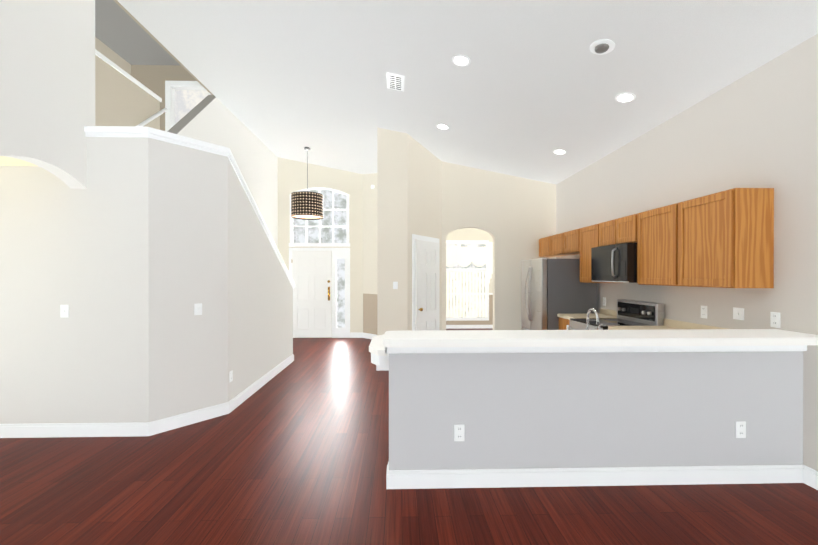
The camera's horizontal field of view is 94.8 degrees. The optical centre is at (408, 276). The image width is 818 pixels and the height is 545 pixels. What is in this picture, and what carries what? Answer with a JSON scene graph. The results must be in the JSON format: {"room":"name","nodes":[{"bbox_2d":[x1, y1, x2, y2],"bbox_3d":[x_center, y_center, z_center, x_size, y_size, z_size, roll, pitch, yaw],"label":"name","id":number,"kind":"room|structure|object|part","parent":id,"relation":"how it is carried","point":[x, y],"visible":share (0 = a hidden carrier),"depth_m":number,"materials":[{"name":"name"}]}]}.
{"room":"living room","nodes":[
{"label":"living room","id":0,"kind":"room"},
{"bbox_2d":[0,156,36,165],"bbox_3d":[-4.609,-1.046,2.935,3.110,0.100,0.860,0,0,-2],"label":"ceiling","id":1,"kind":"structure","parent":0,"point":[7,161],"depth_m":3.28,"materials":[{"name":"beige paint"}]},
{"bbox_2d":[0,166,71,423],"bbox_3d":[-4.672,0.153,3.427,3.210,2.600,0.120,0,0,-2],"label":"wall","id":2,"kind":"structure","parent":0,"point":[35,291],"depth_m":3.38,"materials":[{"name":"white paint"}]},
{"bbox_2d":[60,305,68,317],"bbox_3d":[-3.123,0.313,3.402,0.072,0.116,0.014,0,0,-2],"label":"light switch","id":3,"kind":"object","parent":2,"relation":"attached to","point":[64,310],"visible":1,"depth_m":3.40,"materials":[{"name":"white plastic"}]},
{"bbox_2d":[95,0,180,65],"bbox_3d":[-4.181,-4.193,5.433,2.640,0.120,4.130,0,0,-2],"label":"ceiling","id":4,"kind":"structure","parent":0,"point":[122,33],"depth_m":6.50,"materials":[{"name":"grey paint"}]},
{"bbox_2d":[0,0,277,422],"bbox_3d":[-2.978,-0.690,2.770,0.142,4.289,12.040,0,0,-2],"label":"wall","id":5,"kind":"structure","parent":0,"point":[47,81],"depth_m":3.28,"materials":[{"name":"white paint"}]},
{"bbox_2d":[95,0,212,130],"bbox_3d":[-4.181,-2.163,5.439,2.640,4.220,4.130,0,0,-2],"label":"wall","id":6,"kind":"structure","parent":0,"point":[121,99],"depth_m":5.33,"materials":[{"name":"beige paint"}]},
{"bbox_2d":[95,49,161,101],"bbox_3d":[-3.921,-2.758,4.694,0.160,0.055,2.390,0,0,-2],"label":"trim","id":7,"kind":"structure","parent":6,"relation":"attached to","point":[97,53],"depth_m":5.13,"materials":[{"name":"white wood"}]},
{"bbox_2d":[137,108,166,126],"bbox_3d":[-3.830,-1.942,5.099,0.084,1.415,1.679,0,0,-2],"label":"handrail","id":8,"kind":"object","parent":6,"relation":"attached to","point":[151,118],"visible":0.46,"depth_m":5.57,"materials":[{"name":"white wood"}]},
{"bbox_2d":[165,81,210,131],"bbox_3d":[-4.296,-2.769,7.427,0.940,2.120,0.145,0,0,-2],"label":"trim","id":9,"kind":"structure","parent":6,"relation":"attached to","point":[171,87],"depth_m":7.35,"materials":[{"name":"white wood"}]},
{"bbox_2d":[175,90,208,123],"bbox_3d":[-4.292,-2.810,7.670,1.200,2.400,0.020,0,0,-2],"label":"room window","id":10,"kind":"structure","parent":6,"relation":"in","point":[187,101],"depth_m":7.65,"materials":[{"name":"clear glass"}]},
{"bbox_2d":[87,137,292,422],"bbox_3d":[-2.457,0.063,4.922,1.020,2.770,2.990,0,0,-2],"label":"wall","id":11,"kind":"structure","parent":0,"point":[175,233],"depth_m":3.58,"materials":[{"name":"white paint"}]},
{"bbox_2d":[84,126,294,288],"bbox_3d":[-2.454,-0.574,4.923,1.065,1.576,3.045,0,0,-2],"label":"trim","id":12,"kind":"structure","parent":11,"relation":"on","point":[128,131],"depth_m":3.65,"materials":[{"name":"white wood"}]},
{"bbox_2d":[194,303,201,314],"bbox_3d":[-2.106,0.327,3.755,0.050,0.116,0.057,0,0,-2],"label":"light switch","id":13,"kind":"object","parent":11,"relation":"attached to","point":[198,309],"visible":1,"depth_m":3.75,"materials":[{"name":"white plastic"}]},
{"bbox_2d":[229,370,232,382],"bbox_3d":[-1.919,1.076,4.055,0.008,0.116,0.072,0,0,-2],"label":"outlet","id":14,"kind":"object","parent":11,"relation":"attached to","point":[230,376],"visible":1,"depth_m":4.04,"materials":[{"name":"white plastic"}]},
{"bbox_2d":[278,157,362,331],"bbox_3d":[-2.149,-0.711,8.890,2.130,4.296,0.150,0,0,-2],"label":"wall","id":15,"kind":"structure","parent":0,"point":[292,176],"depth_m":8.82,"materials":[{"name":"beige paint"}]},
{"bbox_2d":[292,251,331,337],"bbox_3d":[-2.272,0.415,8.754,0.922,2.020,0.106,0,0,-2],"label":"front door","id":16,"kind":"structure","parent":15,"relation":"in","point":[312,292],"depth_m":8.77,"materials":[{"name":"white wood"}]},
{"bbox_2d":[289,187,349,337],"bbox_3d":[-2.094,-0.328,8.802,1.425,3.530,0.032,0,0,-2],"label":"door frame","id":17,"kind":"structure","parent":15,"relation":"attached to","point":[340,253],"depth_m":8.81,"materials":[{"name":"white wood"}]},
{"bbox_2d":[293,189,345,327],"bbox_3d":[-2.095,-0.428,8.812,1.255,3.250,0.006,0,0,-2],"label":"window","id":18,"kind":"structure","parent":15,"relation":"in","point":[326,220],"depth_m":8.82,"materials":[{"name":"clear glass"}]},
{"bbox_2d":[363,173,376,334],"bbox_3d":[-0.733,-0.535,7.926,0.650,3.950,2.025,0,0,-2],"label":"wall","id":19,"kind":"structure","parent":0,"point":[369,260],"depth_m":8.66,"materials":[{"name":"beige paint"}]},
{"bbox_2d":[0,328,817,544],"bbox_3d":[-1.233,1.492,3.704,10.100,0.080,13.800,0,0,-2],"label":"floor","id":20,"kind":"structure","parent":0,"point":[295,451],"depth_m":2.50,"materials":[{"name":"brown wood"}]},
{"bbox_2d":[521,258,596,329],"bbox_3d":[2.228,0.591,5.761,0.868,1.710,0.890,0,0,-2],"label":"fridge","id":21,"kind":"object","parent":20,"relation":"on","point":[551,289],"visible":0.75,"depth_m":5.32,"materials":[{"name":"grey metal"}]},
{"bbox_2d":[559,317,569,329],"bbox_3d":[2.415,1.008,5.054,0.625,0.880,0.520,0,0,-2],"label":"base cabinet","id":22,"kind":"object","parent":20,"relation":"on","point":[563,323],"depth_m":5.03,"materials":[{"name":"brown wood"}]},
{"bbox_2d":[369,324,726,365],"bbox_3d":[1.234,0.554,3.123,3.090,0.200,0.750,0,0,-2],"label":"countertop","id":23,"kind":"structure","parent":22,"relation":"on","point":[379,356],"depth_m":3.35,"materials":[{"name":"white laminate"}]},
{"bbox_2d":[566,308,602,329],"bbox_3d":[1.574,0.402,3.300,0.321,0.252,0.210,0,0,-2],"label":"faucet","id":24,"kind":"object","parent":23,"relation":"on","point":[587,318],"visible":0.71,"depth_m":3.36,"materials":[{"name":"silver metal"}]},
{"bbox_2d":[557,308,616,319],"bbox_3d":[2.415,0.508,5.053,0.625,0.120,0.520,0,0,-2],"label":"countertop","id":25,"kind":"structure","parent":22,"relation":"on","point":[604,313],"depth_m":5.05,"materials":[{"name":"white laminate"}]},
{"bbox_2d":[663,319,695,323],"bbox_3d":[2.449,0.512,3.780,0.625,0.120,0.498,0,0,-2],"label":"countertop","id":26,"kind":"structure","parent":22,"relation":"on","point":[666,321],"depth_m":3.88,"materials":[{"name":"white laminate"}]},
{"bbox_2d":[569,299,664,329],"bbox_3d":[2.371,0.870,4.411,0.746,1.160,0.750,0,0,-2],"label":"range","id":27,"kind":"object","parent":20,"relation":"on","point":[635,313],"visible":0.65,"depth_m":4.35,"materials":[{"name":"silver metal"}]},
{"bbox_2d":[377,127,441,335],"bbox_3d":[0.051,-0.447,6.370,1.107,3.782,1.130,0,0,-2],"label":"wall","id":28,"kind":"structure","parent":0,"point":[409,185],"depth_m":5.80,"materials":[{"name":"beige paint"}]},
{"bbox_2d":[393,282,397,288],"bbox_3d":[-0.209,0.136,5.792,0.072,0.116,0.014,0,0,-2],"label":"light switch","id":29,"kind":"object","parent":28,"relation":"attached to","point":[395,285],"visible":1,"depth_m":5.79,"materials":[{"name":"white plastic"}]},
{"bbox_2d":[412,234,438,329],"bbox_3d":[0.295,0.387,6.297,0.016,2.115,0.910,0,0,32],"label":"door frame","id":30,"kind":"structure","parent":28,"relation":"attached to","point":[423,238],"depth_m":5.94,"materials":[{"name":"white wood"}]},
{"bbox_2d":[415,240,438,329],"bbox_3d":[0.306,0.422,6.290,0.451,2.020,0.657,0,0,-2],"label":"closet door","id":31,"kind":"structure","parent":28,"relation":"attached to","point":[426,285],"depth_m":6.24,"materials":[{"name":"white wood"}]},
{"bbox_2d":[117,0,817,183],"bbox_3d":[0.013,-2.256,2.952,5.850,1.238,12.250,0,0,-2],"label":"ceiling","id":32,"kind":"structure","parent":0,"point":[529,88],"depth_m":3.85,"materials":[{"name":"white paint"}]},
{"bbox_2d":[291,147,322,219],"bbox_3d":[-2.049,-1.893,7.574,0.626,1.406,0.626,0,0,-2],"label":"pendant lamp","id":33,"kind":"object","parent":32,"relation":"hanging from","point":[307,148],"depth_m":7.32,"materials":[{"name":"black"}]},
{"bbox_3d":[-2.049,-1.419,7.575,0.626,0.460,0.626,0,0,-2],"label":"pendant lamp shade","id":34,"kind":"part","parent":33,"relation":"part of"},
{"bbox_2d":[293,215,321,218],"bbox_3d":[-2.049,-1.217,7.576,0.610,0.005,0.610,0,0,-2],"label":"diffuser","id":35,"kind":"object","parent":33,"relation":"attached to","point":[307,216],"visible":0.79,"depth_m":7.59,"materials":[{"name":"white plastic"}]},
{"bbox_2d":[387,72,403,91],"bbox_3d":[-0.153,-2.231,4.313,0.198,0.046,0.340,0,0,-2],"label":"ceiling vent","id":36,"kind":"object","parent":32,"relation":"in","point":[395,81],"visible":1,"depth_m":4.30,"materials":[{"name":"white metal"}]},
{"bbox_2d":[436,123,448,129],"bbox_3d":[0.474,-2.107,5.281,0.182,0.042,0.184,0,0,-2],"label":"recessed light","id":37,"kind":"object","parent":32,"relation":"in","point":[442,126],"visible":1,"depth_m":5.27,"materials":[{"name":"white"}]},
{"bbox_2d":[452,54,469,66],"bbox_3d":[0.508,-2.104,3.661,0.182,0.042,0.184,0,0,-2],"label":"recessed light","id":38,"kind":"object","parent":32,"relation":"in","point":[460,60],"visible":1,"depth_m":3.65,"materials":[{"name":"white"}]},
{"bbox_2d":[553,149,565,154],"bbox_3d":[2.152,-1.781,5.367,0.182,0.042,0.184,0,0,-2],"label":"recessed light","id":39,"kind":"object","parent":32,"relation":"in","point":[559,151],"visible":1,"depth_m":5.35,"materials":[{"name":"white"}]},
{"bbox_2d":[589,39,614,54],"bbox_3d":[1.593,-1.886,3.101,0.188,0.066,0.190,0,0,-2],"label":"recessed light","id":40,"kind":"object","parent":32,"relation":"in","point":[601,46],"visible":1,"depth_m":3.07,"materials":[{"name":"white metal"}]},
{"bbox_2d":[615,93,635,102],"bbox_3d":[2.156,-1.784,3.747,0.182,0.042,0.184,0,0,-2],"label":"recessed light","id":41,"kind":"object","parent":32,"relation":"in","point":[624,97],"visible":1,"depth_m":3.74,"materials":[{"name":"white"}]},
{"bbox_2d":[446,228,492,324],"bbox_3d":[1.081,-0.213,8.724,5.000,3.300,3.520,0,0,-2],"label":"wall","id":42,"kind":"structure","parent":0,"point":[468,234],"depth_m":10.38,"materials":[{"name":"beige paint"}]},
{"bbox_2d":[0,332,817,489],"bbox_3d":[-1.684,1.393,2.812,8.950,0.122,12.040,0,0,-2],"label":"baseboard","id":43,"kind":"structure","parent":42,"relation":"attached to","point":[133,429],"depth_m":3.41,"materials":[{"name":"white wood"}]},
{"bbox_2d":[446,240,488,320],"bbox_3d":[1.497,0.107,10.362,1.420,2.210,0.030,0,0,-2],"label":"room window","id":44,"kind":"structure","parent":42,"relation":"in","point":[457,265],"depth_m":10.37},
{"bbox_2d":[446,269,486,316],"bbox_3d":[1.499,0.458,10.293,1.320,1.310,0.070,0,0,-2],"label":"vertical blind","id":45,"kind":"object","parent":44,"relation":"attached to","point":[460,292],"visible":0.77,"depth_m":10.29,"materials":[{"name":"white"}]},
{"bbox_2d":[446,242,492,282],"bbox_3d":[1.502,-0.382,10.252,1.544,1.130,0.188,0,0,-2],"label":"swag valance","id":46,"kind":"object","parent":44,"relation":"attached to","point":[468,255],"visible":0.83,"depth_m":10.20,"materials":[{"name":"white fabric"}]},
{"bbox_2d":[446,293,492,328],"bbox_3d":[0.977,0.942,10.355,4.880,0.980,0.020,0,0,-2],"label":"trim","id":47,"kind":"structure","parent":42,"relation":"attached to","point":[465,326],"depth_m":10.37,"materials":[{"name":"white wood"}]},
{"bbox_2d":[442,161,555,329],"bbox_3d":[1.636,-0.341,6.903,2.090,3.567,0.150,0,0,-2],"label":"wall","id":48,"kind":"structure","parent":0,"point":[514,217],"depth_m":6.83,"materials":[{"name":"beige paint"}]},
{"bbox_2d":[389,351,802,469],"bbox_3d":[1.327,0.953,2.686,2.937,1.003,0.120,0,0,-2],"label":"wall","id":49,"kind":"structure","parent":0,"point":[578,410],"depth_m":2.62,"materials":[{"name":"grey paint"}]},
{"bbox_2d":[454,424,464,440],"bbox_3d":[0.348,1.080,2.596,0.072,0.116,0.008,0,0,-2],"label":"outlet","id":50,"kind":"object","parent":49,"relation":"attached to","point":[459,432],"visible":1,"depth_m":2.59,"materials":[{"name":"white plastic"}]},
{"bbox_2d":[386,462,802,488],"bbox_3d":[1.319,1.394,2.679,2.953,0.122,0.136,0,0,-2],"label":"baseboard","id":51,"kind":"structure","parent":49,"relation":"attached to","point":[563,477],"depth_m":2.61,"materials":[{"name":"white wood"}]},
{"bbox_2d":[385,345,806,353],"bbox_3d":[1.312,0.487,2.681,2.962,0.076,0.178,0,0,-2],"label":"trim","id":52,"kind":"structure","parent":49,"relation":"attached to","point":[390,350],"depth_m":2.59,"materials":[{"name":"white"}]},
{"bbox_2d":[383,329,817,347],"bbox_3d":[1.310,0.424,2.620,2.964,0.050,0.400,0,0,-2],"label":"bar","id":53,"kind":"object","parent":49,"relation":"on","point":[576,338],"visible":1,"depth_m":2.46,"materials":[{"name":"white laminate"}]},
{"bbox_2d":[735,421,745,437],"bbox_3d":[2.340,1.080,2.650,0.072,0.116,0.008,0,0,-2],"label":"outlet","id":54,"kind":"object","parent":49,"relation":"attached to","point":[740,430],"visible":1,"depth_m":2.65,"materials":[{"name":"white plastic"}]},
{"bbox_2d":[556,34,817,470],"bbox_3d":[2.885,-0.193,1.971,0.140,3.300,10.120,0,0,-2],"label":"wall","id":55,"kind":"structure","parent":0,"point":[757,128],"depth_m":3.13,"materials":[{"name":"beige paint"}]},
{"bbox_2d":[539,237,546,255],"bbox_3d":[2.526,-0.521,6.551,0.320,0.330,0.581,0,0,-2],"label":"upper cabinet","id":56,"kind":"object","parent":55,"relation":"attached to","point":[543,241],"depth_m":6.63,"materials":[{"name":"brown wood"}]},
{"bbox_2d":[547,234,558,255],"bbox_3d":[2.539,-0.520,6.075,0.320,0.330,0.651,0,0,-2],"label":"upper cabinet","id":57,"kind":"object","parent":55,"relation":"attached to","point":[552,241],"depth_m":6.22,"materials":[{"name":"brown wood"}]},
{"bbox_2d":[559,229,578,255],"bbox_3d":[2.552,-0.518,5.599,0.320,0.330,0.581,0,0,-2],"label":"upper cabinet","id":58,"kind":"object","parent":55,"relation":"attached to","point":[568,241],"depth_m":5.65,"materials":[{"name":"brown wood"}]},
{"bbox_2d":[579,225,619,282],"bbox_3d":[2.567,-0.299,5.050,0.320,0.765,0.515,0,0,-2],"label":"upper cabinet","id":59,"kind":"object","parent":55,"relation":"attached to","point":[586,234],"depth_m":5.11,"materials":[{"name":"brown wood"}]},
{"bbox_2d":[595,220,610,246],"bbox_3d":[2.580,-0.526,4.565,0.320,0.309,0.451,0,0,-2],"label":"upper cabinet","id":60,"kind":"object","parent":55,"relation":"attached to","point":[602,230],"depth_m":4.69,"materials":[{"name":"brown wood"}]},
{"bbox_2d":[611,214,634,244],"bbox_3d":[2.588,-0.525,4.254,0.320,0.309,0.450,0,0,-2],"label":"upper cabinet","id":61,"kind":"object","parent":55,"relation":"attached to","point":[622,229],"depth_m":4.27,"materials":[{"name":"brown wood"}]},
{"bbox_2d":[591,243,636,282],"bbox_3d":[2.509,-0.150,4.411,0.471,0.430,0.750,0,0,-2],"label":"microwave","id":62,"kind":"object","parent":61,"relation":"attached to","point":[614,263],"visible":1,"depth_m":4.23,"materials":[{"name":"black metal"}]},
{"bbox_2d":[635,206,666,285],"bbox_3d":[2.603,-0.295,3.701,0.320,0.765,0.655,0,0,-2],"label":"upper cabinet","id":63,"kind":"object","parent":55,"relation":"attached to","point":[650,225],"depth_m":3.78,"materials":[{"name":"brown wood"}]},
{"bbox_2d":[701,306,706,318],"bbox_3d":[2.769,0.332,3.530,0.008,0.116,0.072,0,0,-2],"label":"outlet","id":64,"kind":"object","parent":55,"relation":"attached to","point":[703,311],"visible":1,"depth_m":3.52,"materials":[{"name":"white plastic"}]},
{"bbox_2d":[667,188,773,287],"bbox_3d":[2.617,-0.294,3.190,0.320,0.765,0.650,0,0,-2],"label":"upper cabinet","id":65,"kind":"object","parent":55,"relation":"attached to","point":[724,239],"depth_m":2.95,"materials":[{"name":"brown wood"}]},
{"bbox_2d":[733,307,743,319],"bbox_3d":[2.776,0.314,3.170,0.014,0.100,0.100,0,0,-2],"label":"light switch","id":66,"kind":"object","parent":55,"relation":"attached to","point":[738,313],"visible":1,"depth_m":3.17,"materials":[{"name":"white plastic"}]},
{"bbox_2d":[770,312,779,327],"bbox_3d":[2.787,0.329,2.860,0.008,0.116,0.072,0,0,-2],"label":"outlet","id":67,"kind":"object","parent":55,"relation":"attached to","point":[775,319],"visible":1,"depth_m":2.86,"materials":[{"name":"white plastic"}]}
]}

